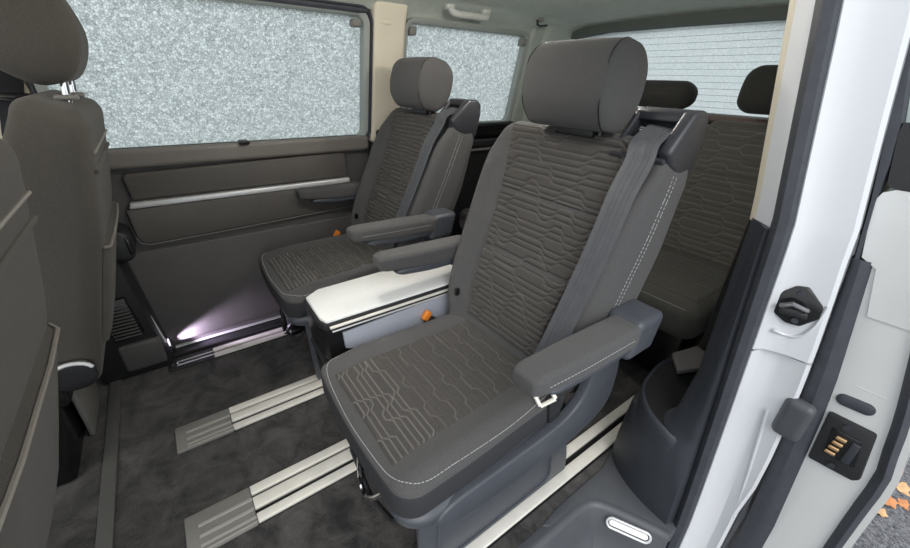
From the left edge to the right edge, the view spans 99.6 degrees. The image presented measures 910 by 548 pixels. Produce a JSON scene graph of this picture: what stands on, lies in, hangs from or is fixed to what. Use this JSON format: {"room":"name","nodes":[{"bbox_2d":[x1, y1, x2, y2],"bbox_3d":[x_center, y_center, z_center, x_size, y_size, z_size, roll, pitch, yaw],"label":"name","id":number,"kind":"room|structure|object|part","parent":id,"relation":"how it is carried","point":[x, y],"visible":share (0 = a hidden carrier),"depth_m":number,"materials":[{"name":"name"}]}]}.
{"room":"vehicle interior","nodes":[
{"label":"vehicle interior","id":0,"kind":"room"},
{"bbox_2d":[46,324,650,547],"bbox_3d":[-0.423,0.516,1.396,3.550,0.050,1.425,-17,32,-32],"label":"floor","id":1,"kind":"structure","parent":0,"point":[158,488],"depth_m":1.19,"materials":[{"name":"carpet"}]},
{"bbox_2d":[0,139,60,547],"bbox_3d":[-0.821,0.288,0.343,0.820,1.291,0.523,-17,32,-32],"label":"seat","id":2,"kind":"object","parent":1,"relation":"on","point":[29,405],"visible":1,"depth_m":0.51,"materials":[{"name":"fabric"}]},
{"bbox_3d":[-0.656,0.226,0.445,0.352,0.724,0.523,-17,32,-32],"label":"backrest","id":3,"kind":"part","parent":2,"relation":"part of","materials":[{"name":"fabric"}]},
{"bbox_2d":[0,0,118,486],"bbox_3d":[-1.255,-0.035,0.952,0.820,1.291,0.523,-17,32,-32],"label":"seat","id":4,"kind":"object","parent":1,"relation":"on","point":[57,138],"visible":0.8,"depth_m":0.88,"materials":[{"name":"fabric"}]},
{"bbox_3d":[-1.090,-0.098,1.054,0.352,0.724,0.522,-17,32,-32],"label":"backrest","id":5,"kind":"part","parent":4,"relation":"part of","materials":[{"name":"fabric"}]},
{"bbox_3d":[-0.924,-0.437,0.912,0.027,0.092,0.016,-17,32,-32],"label":"headrest post","id":6,"kind":"part","parent":4,"relation":"part of","materials":[{"name":"silver metal"}]},
{"bbox_3d":[-1.369,0.419,1.101,0.510,0.340,0.440,-17,32,-32],"label":"seat","id":7,"kind":"part","parent":4,"relation":"part of","materials":[{"name":"black plastic"}]},
{"bbox_3d":[-1.006,-0.490,1.012,0.027,0.092,0.016,-17,32,-32],"label":"headrest post","id":8,"kind":"part","parent":4,"relation":"part of","materials":[{"name":"silver metal"}]},
{"bbox_3d":[-0.984,0.244,0.978,0.097,0.037,0.010,-17,32,-32],"label":"recliner trim","id":9,"kind":"part","parent":4,"relation":"part of","materials":[{"name":"silver metal"}]},
{"bbox_3d":[-1.254,0.398,1.303,0.018,0.200,0.230,-17,32,-32],"label":"panel","id":10,"kind":"part","parent":4,"relation":"part of","materials":[{"name":"grey plastic"}]},
{"bbox_2d":[168,325,290,372],"bbox_3d":[-0.290,0.112,2.130,2.151,0.015,0.070,-17,32,-32],"label":"rail","id":11,"kind":"object","parent":1,"relation":"on","point":[255,340],"visible":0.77,"depth_m":1.66,"materials":[{"name":"silver metal"}]},
{"bbox_2d":[175,374,323,454],"bbox_3d":[-0.035,0.278,1.821,2.151,0.014,0.118,-17,32,-32],"label":"rail","id":12,"kind":"object","parent":1,"relation":"on","point":[195,434],"visible":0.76,"depth_m":1.35,"materials":[{"name":"silver metal"}]},
{"bbox_2d":[259,57,480,378],"bbox_3d":[-0.376,-0.244,1.559,0.801,1.135,0.665,-17,32,-32],"label":"chair","id":13,"kind":"object","parent":12,"relation":"on","point":[407,193],"visible":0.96,"depth_m":1.45,"materials":[{"name":"fabric"}]},
{"bbox_3d":[-0.682,0.180,1.552,0.043,0.117,0.212,-13,30,-26],"label":"release lever","id":14,"kind":"part","parent":13,"relation":"part of","materials":[{"name":"silver metal"}]},
{"bbox_2d":[259,234,382,302],"bbox_3d":[-0.499,-0.029,1.575,0.492,0.110,0.464,-17,32,-32],"label":"seat cushion","id":15,"kind":"object","parent":13,"relation":"on","point":[291,273],"depth_m":1.49,"materials":[{"name":"fabric"}]},
{"bbox_3d":[-0.548,-0.376,1.748,0.326,0.062,0.072,-17,32,-32],"label":"armrest","id":16,"kind":"part","parent":13,"relation":"part of","materials":[{"name":"plastic"}]},
{"bbox_3d":[-0.213,-0.159,1.341,0.326,0.062,0.072,-17,32,-32],"label":"armrest","id":17,"kind":"part","parent":13,"relation":"part of","materials":[{"name":"fabric"}]},
{"bbox_3d":[-0.219,-0.355,1.648,0.333,0.649,0.522,-12,30,-35],"label":"backrest","id":18,"kind":"part","parent":13,"relation":"part of","materials":[{"name":"fabric"}]},
{"bbox_2d":[432,98,480,137],"bbox_3d":[0.004,-0.585,1.446,0.135,0.136,0.134,-17,32,-32],"label":"outlet","id":19,"kind":"object","parent":13,"relation":"attached to","point":[461,117],"depth_m":1.41,"materials":[{"name":"black plastic"}]},
{"bbox_2d":[184,439,356,547],"bbox_3d":[0.179,0.417,1.560,2.151,0.014,0.127,-17,32,-32],"label":"rail","id":20,"kind":"object","parent":1,"relation":"on","point":[220,523],"visible":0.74,"depth_m":1.08,"materials":[{"name":"silver metal"}]},
{"bbox_2d":[303,264,452,369],"bbox_3d":[-0.208,0.248,1.313,0.505,0.485,0.204,-17,32,-32],"label":"console","id":21,"kind":"object","parent":1,"relation":"on","point":[343,317],"visible":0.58,"depth_m":1.13,"materials":[{"name":"white plastic"}]},
{"bbox_3d":[-0.140,0.149,1.183,0.418,0.123,0.010,-17,32,-32],"label":"panel","id":22,"kind":"part","parent":21,"relation":"part of","materials":[{"name":"grey plastic"}]},
{"bbox_2d":[465,396,633,547],"bbox_3d":[0.425,0.577,1.261,2.151,0.015,0.090,-17,32,-32],"label":"rail","id":23,"kind":"object","parent":1,"relation":"on","point":[583,451],"visible":0.23,"depth_m":1.20,"materials":[{"name":"silver metal"}]},
{"bbox_2d":[321,36,707,547],"bbox_3d":[0.068,0.068,0.956,0.752,1.150,0.652,-17,32,-32],"label":"chair","id":24,"kind":"object","parent":23,"relation":"on","point":[455,419],"visible":1,"depth_m":0.87,"materials":[{"name":"fabric"}]},
{"bbox_3d":[-0.222,0.494,0.963,0.043,0.117,0.212,-13,30,-26],"label":"release lever","id":25,"kind":"part","parent":24,"relation":"part of","materials":[{"name":"silver metal"}]},
{"bbox_3d":[-0.088,-0.062,1.159,0.326,0.062,0.072,-17,32,-32],"label":"armrest","id":26,"kind":"part","parent":24,"relation":"part of","materials":[{"name":"fabric"}]},
{"bbox_2d":[321,314,549,498],"bbox_3d":[-0.039,0.286,0.986,0.492,0.110,0.464,-17,32,-32],"label":"seat cushion","id":27,"kind":"object","parent":24,"relation":"on","point":[433,408],"depth_m":0.88,"materials":[{"name":"fabric"}]},
{"bbox_3d":[0.116,0.551,0.974,0.406,0.248,0.009,-17,32,-32],"label":"pressed frame","id":28,"kind":"part","parent":24,"relation":"part of","materials":[{"name":"plastic"}]},
{"bbox_3d":[0.228,-0.046,1.045,0.333,0.649,0.522,-17,32,-32],"label":"backrest","id":29,"kind":"part","parent":24,"relation":"part of","materials":[{"name":"fabric"}]},
{"bbox_3d":[0.247,0.155,0.752,0.326,0.062,0.072,-17,32,-32],"label":"armrest","id":30,"kind":"part","parent":24,"relation":"part of","materials":[{"name":"fabric"}]},
{"bbox_2d":[609,106,707,175],"bbox_3d":[0.431,-0.281,0.824,0.131,0.136,0.134,-17,32,-32],"label":"outlet","id":31,"kind":"object","parent":24,"relation":"attached to","point":[677,135],"depth_m":0.79,"materials":[{"name":"black plastic"}]},
{"bbox_2d":[460,65,777,370],"bbox_3d":[0.682,-0.341,1.802,0.694,1.139,1.330,-17,32,-32],"label":"bench","id":32,"kind":"object","parent":1,"relation":"on","point":[685,281],"visible":0.42,"depth_m":1.50,"materials":[{"name":"fabric"}]},
{"bbox_2d":[460,208,721,338],"bbox_3d":[0.618,-0.131,1.869,0.560,0.140,1.320,-17,32,-32],"label":"seat cushion","id":33,"kind":"object","parent":32,"relation":"on","point":[686,288],"depth_m":1.36,"materials":[{"name":"fabric"}]},
{"bbox_3d":[1.120,-0.286,1.548,0.284,0.589,0.410,-17,32,-32],"label":"backrest","id":34,"kind":"part","parent":32,"relation":"part of","materials":[{"name":"fabric"}]},
{"bbox_2d":[367,136,495,264],"bbox_3d":[-0.811,-0.182,1.763,3.460,0.880,0.103,-17,32,-32],"label":"wall","id":35,"kind":"structure","parent":0,"point":[476,161],"depth_m":2.25,"materials":[{"name":"black plastic"}]},
{"bbox_2d":[0,70,31,136],"bbox_3d":[-1.229,-0.425,1.096,0.144,0.460,0.041,-17,32,-32],"label":"belt","id":36,"kind":"object","parent":35,"relation":"hanging from","point":[11,87],"visible":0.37,"depth_m":1.06,"materials":[{"name":"black fabric"}]},
{"bbox_2d":[0,81,32,138],"bbox_3d":[-1.394,-0.526,0.967,0.438,0.545,0.211,-17,32,-32],"label":"trim","id":37,"kind":"structure","parent":35,"relation":"attached to","point":[27,89],"depth_m":1.09,"materials":[{"name":"grey plastic"}]},
{"bbox_2d":[95,380,121,547],"bbox_3d":[-0.950,0.645,1.048,0.036,0.010,1.400,-17,32,-32],"label":"trim","id":38,"kind":"structure","parent":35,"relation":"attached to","point":[106,509],"depth_m":1.14,"materials":[{"name":"grey plastic"}]},
{"bbox_2d":[110,297,144,342],"bbox_3d":[-1.224,0.167,1.404,0.106,0.169,0.025,-17,32,-32],"label":"air vent","id":39,"kind":"object","parent":35,"relation":"attached to","point":[128,325],"depth_m":1.41,"materials":[{"name":"plastic"}]},
{"bbox_2d":[100,261,174,384],"bbox_3d":[-1.274,0.027,1.347,0.284,0.820,0.120,-17,32,-32],"label":"trim","id":40,"kind":"structure","parent":35,"relation":"attached to","point":[137,344],"depth_m":1.45,"materials":[{"name":"black plastic"}]},
{"bbox_3d":[-1.216,0.311,1.499,0.130,0.120,0.030,-17,32,-32],"label":"foot panel","id":41,"kind":"part","parent":40,"relation":"part of","materials":[{"name":"plastic"}]},
{"bbox_2d":[172,316,287,358],"bbox_3d":[-0.878,0.247,1.820,1.200,0.040,0.079,-17,32,-32],"label":"trim","id":42,"kind":"structure","parent":35,"relation":"attached to","point":[242,333],"depth_m":1.72,"materials":[{"name":"black plastic"}]},
{"bbox_2d":[108,135,368,347],"bbox_3d":[-0.835,-0.144,1.667,1.100,0.818,0.200,-17,32,-32],"label":"door","id":43,"kind":"structure","parent":35,"relation":"in","point":[195,224],"depth_m":1.57,"materials":[{"name":"plastic"}]},
{"bbox_3d":[-1.192,-0.109,1.347,0.104,0.112,0.125,-17,32,-32],"label":"handle","id":44,"kind":"part","parent":43,"relation":"part of","materials":[{"name":"black plastic"}]},
{"bbox_2d":[27,0,372,149],"bbox_3d":[-0.787,-0.696,1.361,1.048,0.509,0.172,-17,32,-32],"label":"window","id":45,"kind":"structure","parent":43,"relation":"attached to","point":[160,73],"depth_m":1.36,"materials":[{"name":"glass"}]},
{"bbox_3d":[-0.840,-0.005,1.766,0.991,0.420,0.020,-17,32,-32],"label":"panel","id":46,"kind":"part","parent":43,"relation":"part of","materials":[{"name":"plastic"}]},
{"bbox_2d":[368,1,407,142],"bbox_3d":[-0.309,-0.859,1.683,0.149,0.545,0.211,-17,32,-32],"label":"trim","id":47,"kind":"structure","parent":35,"relation":"attached to","point":[389,19],"depth_m":1.59,"materials":[{"name":"beige plastic"}]},
{"bbox_2d":[376,121,516,150],"bbox_3d":[0.101,-0.764,2.135,1.220,0.148,0.100,-17,32,-32],"label":"trim","id":48,"kind":"structure","parent":35,"relation":"attached to","point":[485,130],"depth_m":2.15,"materials":[{"name":"black plastic"}]},
{"bbox_2d":[400,17,528,122],"bbox_3d":[0.045,-0.967,1.910,0.730,0.450,0.150,-17,32,-32],"label":"window","id":49,"kind":"structure","parent":35,"relation":"in","point":[486,63],"depth_m":1.92,"materials":[{"name":"grey glass"}]},
{"bbox_2d":[509,26,573,121],"bbox_3d":[0.492,-1.120,2.182,0.360,0.520,0.228,-17,32,-32],"label":"trim","id":50,"kind":"structure","parent":35,"relation":"attached to","point":[537,35],"depth_m":2.02,"materials":[{"name":"grey plastic"}]},
{"bbox_2d":[331,0,789,32],"bbox_3d":[-0.373,-0.672,0.721,3.500,0.182,1.380,-17,32,-32],"label":"ceiling","id":51,"kind":"structure","parent":0,"point":[572,15],"depth_m":1.62,"materials":[{"name":"grey fabric"}]},
{"bbox_2d":[256,0,370,13],"bbox_3d":[-1.217,-0.747,0.911,2.175,0.018,0.058,-17,32,-32],"label":"trim","id":52,"kind":"structure","parent":51,"relation":"attached to","point":[305,3],"depth_m":1.37,"materials":[{"name":"plastic"}]},
{"bbox_2d":[444,4,490,20],"bbox_3d":[0.062,-1.115,1.639,0.239,0.055,0.055,-17,32,-32],"label":"handle","id":53,"kind":"object","parent":51,"relation":"attached to","point":[484,15],"visible":0.98,"depth_m":1.62,"materials":[{"name":"grey plastic"}]},
{"bbox_2d":[536,18,546,26],"bbox_3d":[0.409,-1.207,1.847,0.061,0.040,0.045,-17,32,-32],"label":"coat hook","id":54,"kind":"object","parent":51,"relation":"attached to","point":[538,20],"visible":1,"depth_m":1.84,"materials":[{"name":"grey plastic"}]},
{"bbox_2d":[679,0,909,547],"bbox_3d":[1.068,0.061,1.221,1.240,1.840,0.405,-17,32,-32],"label":"pillar","id":55,"kind":"structure","parent":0,"point":[872,40],"depth_m":0.71,"materials":[{"name":"white metal"}]},
{"bbox_2d":[518,451,675,547],"bbox_3d":[-0.283,1.000,0.584,2.270,0.174,0.363,-17,32,-32],"label":"door sill step","id":56,"kind":"structure","parent":55,"relation":"attached to","point":[579,521],"depth_m":1.09,"materials":[{"name":"plastic"}]},
{"bbox_2d":[606,516,651,543],"bbox_3d":[0.480,0.708,1.065,0.119,0.034,0.021,14,29,22],"label":"lamp","id":57,"kind":"object","parent":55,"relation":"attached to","point":[640,533],"visible":1,"depth_m":1.06,"materials":[{"name":"white plastic"}]},
{"bbox_2d":[571,5,788,38],"bbox_3d":[1.010,-1.091,1.665,0.090,0.086,1.300,-17,32,-32],"label":"trim","id":58,"kind":"structure","parent":55,"relation":"attached to","point":[771,13],"depth_m":1.62,"materials":[{"name":"grey plastic"}]},
{"bbox_2d":[612,218,769,524],"bbox_3d":[0.711,0.282,1.089,0.468,0.968,0.263,-17,32,-32],"label":"trim","id":59,"kind":"structure","parent":55,"relation":"attached to","point":[655,450],"depth_m":1.01,"materials":[{"name":"plastic"}]},
{"bbox_3d":[0.694,0.257,1.137,0.155,0.017,0.084,-8,29,-19],"label":"storage lid","id":60,"kind":"part","parent":59,"relation":"part of","materials":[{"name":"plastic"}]},
{"bbox_3d":[1.137,0.050,1.412,0.800,0.850,0.040,-17,32,-32],"label":"panel","id":61,"kind":"part","parent":55,"relation":"part of","materials":[{"name":"black plastic"}]},
{"bbox_2d":[666,0,842,547],"bbox_3d":[0.595,0.147,0.849,0.064,1.560,0.199,-17,32,-32],"label":"door seal","id":62,"kind":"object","parent":55,"relation":"attached to","point":[826,13],"depth_m":0.72,"materials":[{"name":"rubber"}]},
{"bbox_2d":[750,0,815,226],"bbox_3d":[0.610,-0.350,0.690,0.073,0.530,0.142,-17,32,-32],"label":"trim","id":63,"kind":"structure","parent":55,"relation":"attached to","point":[803,13],"depth_m":0.70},
{"bbox_2d":[774,286,822,325],"bbox_3d":[0.664,0.065,0.747,0.080,0.081,0.039,20,32,31],"label":"lock catch","id":64,"kind":"object","parent":55,"relation":"attached to","point":[797,305],"visible":1,"depth_m":0.74,"materials":[{"name":"black plastic"}]},
{"bbox_2d":[732,44,909,547],"bbox_3d":[1.159,0.156,1.063,0.969,1.740,0.404,-17,32,-32],"label":"door","id":65,"kind":"structure","parent":55,"relation":"in","point":[822,489],"depth_m":0.76,"materials":[{"name":"paint"}]},
{"bbox_2d":[888,122,909,190],"bbox_3d":[0.775,-0.199,0.649,0.054,0.103,0.057,-17,32,-32],"label":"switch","id":66,"kind":"object","parent":65,"relation":"attached to","point":[898,132],"depth_m":0.64,"materials":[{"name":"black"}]},
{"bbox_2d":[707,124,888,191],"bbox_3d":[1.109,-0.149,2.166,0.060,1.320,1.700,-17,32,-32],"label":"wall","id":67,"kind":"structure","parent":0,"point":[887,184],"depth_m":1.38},
{"bbox_2d":[581,20,785,123],"bbox_3d":[1.055,-0.930,1.788,0.182,0.440,1.420,-17,32,-32],"label":"window","id":68,"kind":"structure","parent":67,"relation":"in","point":[717,59],"depth_m":1.69,"materials":[{"name":"grey glass"}]},
{"bbox_2d":[635,107,767,123],"bbox_3d":[1.006,-0.770,1.847,0.160,0.030,1.340,-17,32,-32],"label":"trim","id":69,"kind":"structure","parent":67,"relation":"attached to","point":[712,117],"depth_m":1.58,"materials":[{"name":"grey plastic"}]},
{"label":"outside","id":70,"kind":"structure","parent":0,"visible":0},
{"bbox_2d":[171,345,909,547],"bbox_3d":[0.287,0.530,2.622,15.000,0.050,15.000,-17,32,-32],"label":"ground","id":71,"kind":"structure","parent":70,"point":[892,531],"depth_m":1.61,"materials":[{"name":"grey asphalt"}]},
{"bbox_2d":[878,509,887,516],"bbox_3d":[1.848,1.032,1.664,0.056,0.008,0.040,-17,32,-32],"label":"fallen leaf","id":72,"kind":"object","parent":71,"relation":"on","point":[882,512],"visible":0.66,"depth_m":1.66,"materials":[{"name":"beige plant"}]},
{"bbox_2d":[885,496,897,509],"bbox_3d":[1.932,1.010,1.713,0.084,0.011,0.060,-17,32,-32],"label":"fallen leaf","id":73,"kind":"object","parent":71,"relation":"on","point":[891,502],"visible":0.56,"depth_m":1.70,"materials":[{"name":"orange plant"}]},
{"bbox_2d":[896,482,909,496],"bbox_3d":[2.070,0.989,1.771,0.089,0.009,0.065,-17,32,-32],"label":"fallen leaf","id":74,"kind":"object","parent":71,"relation":"on","point":[902,487],"visible":0.78,"depth_m":1.77,"materials":[{"name":"yellow plant"}]},
{"bbox_2d":[897,498,908,510],"bbox_3d":[1.997,1.021,1.706,0.065,0.006,0.048,-17,32,-32],"label":"fallen leaf","id":75,"kind":"object","parent":71,"relation":"on","point":[904,503],"visible":1,"depth_m":1.71,"materials":[{"name":"orange plant"}]}
]}

